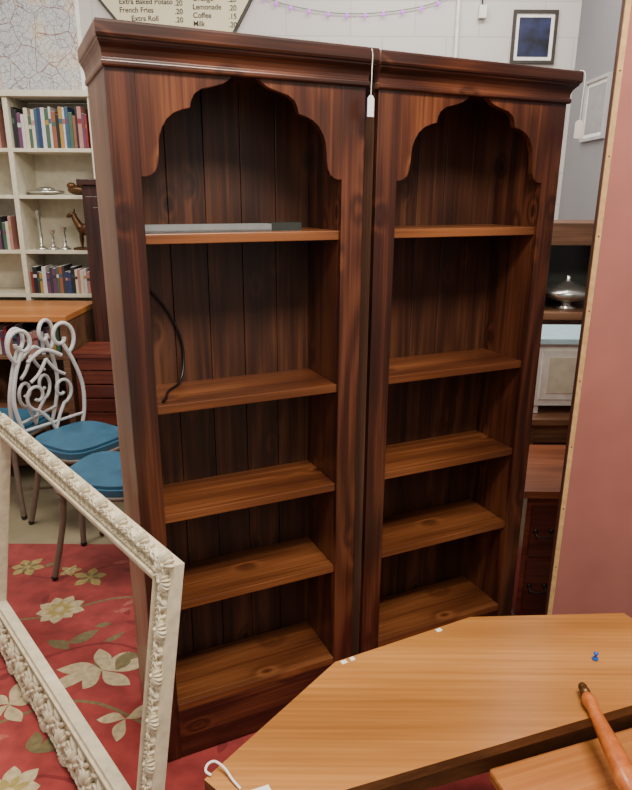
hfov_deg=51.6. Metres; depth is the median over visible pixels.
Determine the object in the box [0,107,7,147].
books
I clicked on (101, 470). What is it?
garden chair
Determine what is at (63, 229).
candlestick
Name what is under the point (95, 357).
slatted bench
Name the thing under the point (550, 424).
wooden side table
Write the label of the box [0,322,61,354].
books
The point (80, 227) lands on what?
horse figurine
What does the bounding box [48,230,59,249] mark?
candlestick
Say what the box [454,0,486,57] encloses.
trim
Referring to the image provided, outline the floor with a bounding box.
[8,466,124,543]
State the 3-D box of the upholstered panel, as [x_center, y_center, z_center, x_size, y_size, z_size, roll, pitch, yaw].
[1.115,0.052,1.646,0.900,2.250,0.035,3,17,8]
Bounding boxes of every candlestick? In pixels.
[34,210,47,249]
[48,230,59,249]
[60,227,70,249]
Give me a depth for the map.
4.08 m
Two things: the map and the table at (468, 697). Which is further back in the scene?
the map
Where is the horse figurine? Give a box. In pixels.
[66,209,86,249]
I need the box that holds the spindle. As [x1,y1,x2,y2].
[578,682,631,789]
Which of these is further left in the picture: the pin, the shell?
the shell
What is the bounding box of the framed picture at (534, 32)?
[509,9,558,63]
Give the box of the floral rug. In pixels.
[0,544,495,789]
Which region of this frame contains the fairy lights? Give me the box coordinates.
[264,0,440,17]
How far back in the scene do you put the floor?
3.47 m
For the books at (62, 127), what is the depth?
3.94 m
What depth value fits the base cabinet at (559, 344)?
2.94 m
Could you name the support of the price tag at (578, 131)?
attached to the bookcase at (462, 156)
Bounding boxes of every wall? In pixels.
[79,0,581,219]
[558,0,621,219]
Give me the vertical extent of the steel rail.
0.021 m
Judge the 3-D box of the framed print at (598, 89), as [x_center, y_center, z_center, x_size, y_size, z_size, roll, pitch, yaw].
[1.622,-1.660,3.792,0.023,0.340,0.330,0,17,0]
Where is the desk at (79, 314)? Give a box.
[0,300,95,465]
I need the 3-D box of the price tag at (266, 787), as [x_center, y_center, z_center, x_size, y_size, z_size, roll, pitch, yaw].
[-0.124,0.639,1.082,0.131,0.014,0.060,16,23,41]
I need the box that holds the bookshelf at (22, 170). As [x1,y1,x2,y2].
[0,89,95,300]
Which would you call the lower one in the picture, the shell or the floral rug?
the floral rug
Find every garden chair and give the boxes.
[0,318,58,519]
[5,321,119,545]
[51,451,123,580]
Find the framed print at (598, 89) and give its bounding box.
[579,72,612,142]
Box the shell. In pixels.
[67,182,81,194]
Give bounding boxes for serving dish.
[546,275,585,309]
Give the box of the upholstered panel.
[544,0,631,617]
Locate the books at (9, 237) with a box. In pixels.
[0,215,19,249]
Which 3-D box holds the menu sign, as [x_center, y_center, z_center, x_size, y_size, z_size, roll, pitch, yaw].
[-0.874,-2.571,3.954,1.014,0.724,0.034,0,17,0]
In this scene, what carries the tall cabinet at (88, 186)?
on the floor
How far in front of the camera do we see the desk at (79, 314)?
3.94 m
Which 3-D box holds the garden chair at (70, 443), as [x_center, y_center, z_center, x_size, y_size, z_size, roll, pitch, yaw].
[-1.209,0.169,3.333,0.462,1.020,0.440,11,20,30]
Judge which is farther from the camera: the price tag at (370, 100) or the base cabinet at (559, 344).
the base cabinet at (559, 344)
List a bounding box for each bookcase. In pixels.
[77,17,379,762]
[351,49,583,656]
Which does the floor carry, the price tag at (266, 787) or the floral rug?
the floral rug
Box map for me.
[0,0,86,89]
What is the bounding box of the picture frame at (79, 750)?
[0,411,183,789]
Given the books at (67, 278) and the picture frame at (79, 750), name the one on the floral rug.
the picture frame at (79, 750)
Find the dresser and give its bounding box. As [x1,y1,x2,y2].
[511,445,565,615]
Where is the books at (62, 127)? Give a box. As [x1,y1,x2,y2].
[11,106,90,148]
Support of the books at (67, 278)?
in the bookshelf at (22, 170)
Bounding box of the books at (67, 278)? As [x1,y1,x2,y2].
[30,263,90,293]
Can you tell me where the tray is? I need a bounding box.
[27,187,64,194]
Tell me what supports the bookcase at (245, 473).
on the floral rug
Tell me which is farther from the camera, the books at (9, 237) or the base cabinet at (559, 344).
the books at (9, 237)
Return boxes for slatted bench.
[72,342,119,451]
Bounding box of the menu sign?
[98,0,252,31]
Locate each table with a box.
[204,613,631,789]
[489,728,631,789]
[529,406,570,444]
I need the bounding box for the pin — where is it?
[592,651,598,660]
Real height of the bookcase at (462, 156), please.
2.000 m
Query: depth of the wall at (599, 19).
3.92 m
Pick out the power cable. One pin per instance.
(150, 291)
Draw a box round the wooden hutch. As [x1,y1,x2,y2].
[533,220,593,444]
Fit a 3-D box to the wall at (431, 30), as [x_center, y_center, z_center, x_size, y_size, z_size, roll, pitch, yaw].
[-0.931,-1.397,4.385,5.320,3.400,0.100,0,17,0]
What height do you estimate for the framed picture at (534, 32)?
0.300 m
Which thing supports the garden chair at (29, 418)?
on the floor
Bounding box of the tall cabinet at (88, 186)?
[76,179,116,425]
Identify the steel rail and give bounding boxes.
[145,222,301,232]
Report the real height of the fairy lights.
0.186 m
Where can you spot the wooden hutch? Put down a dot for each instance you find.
(571, 242)
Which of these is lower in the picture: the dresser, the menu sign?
the dresser
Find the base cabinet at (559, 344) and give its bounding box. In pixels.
[533,324,580,412]
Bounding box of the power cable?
[149,289,184,402]
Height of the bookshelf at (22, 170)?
2.235 m
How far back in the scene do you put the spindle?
1.15 m
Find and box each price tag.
[204,760,270,789]
[367,50,373,116]
[573,70,585,138]
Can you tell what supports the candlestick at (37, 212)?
in the bookshelf at (22, 170)

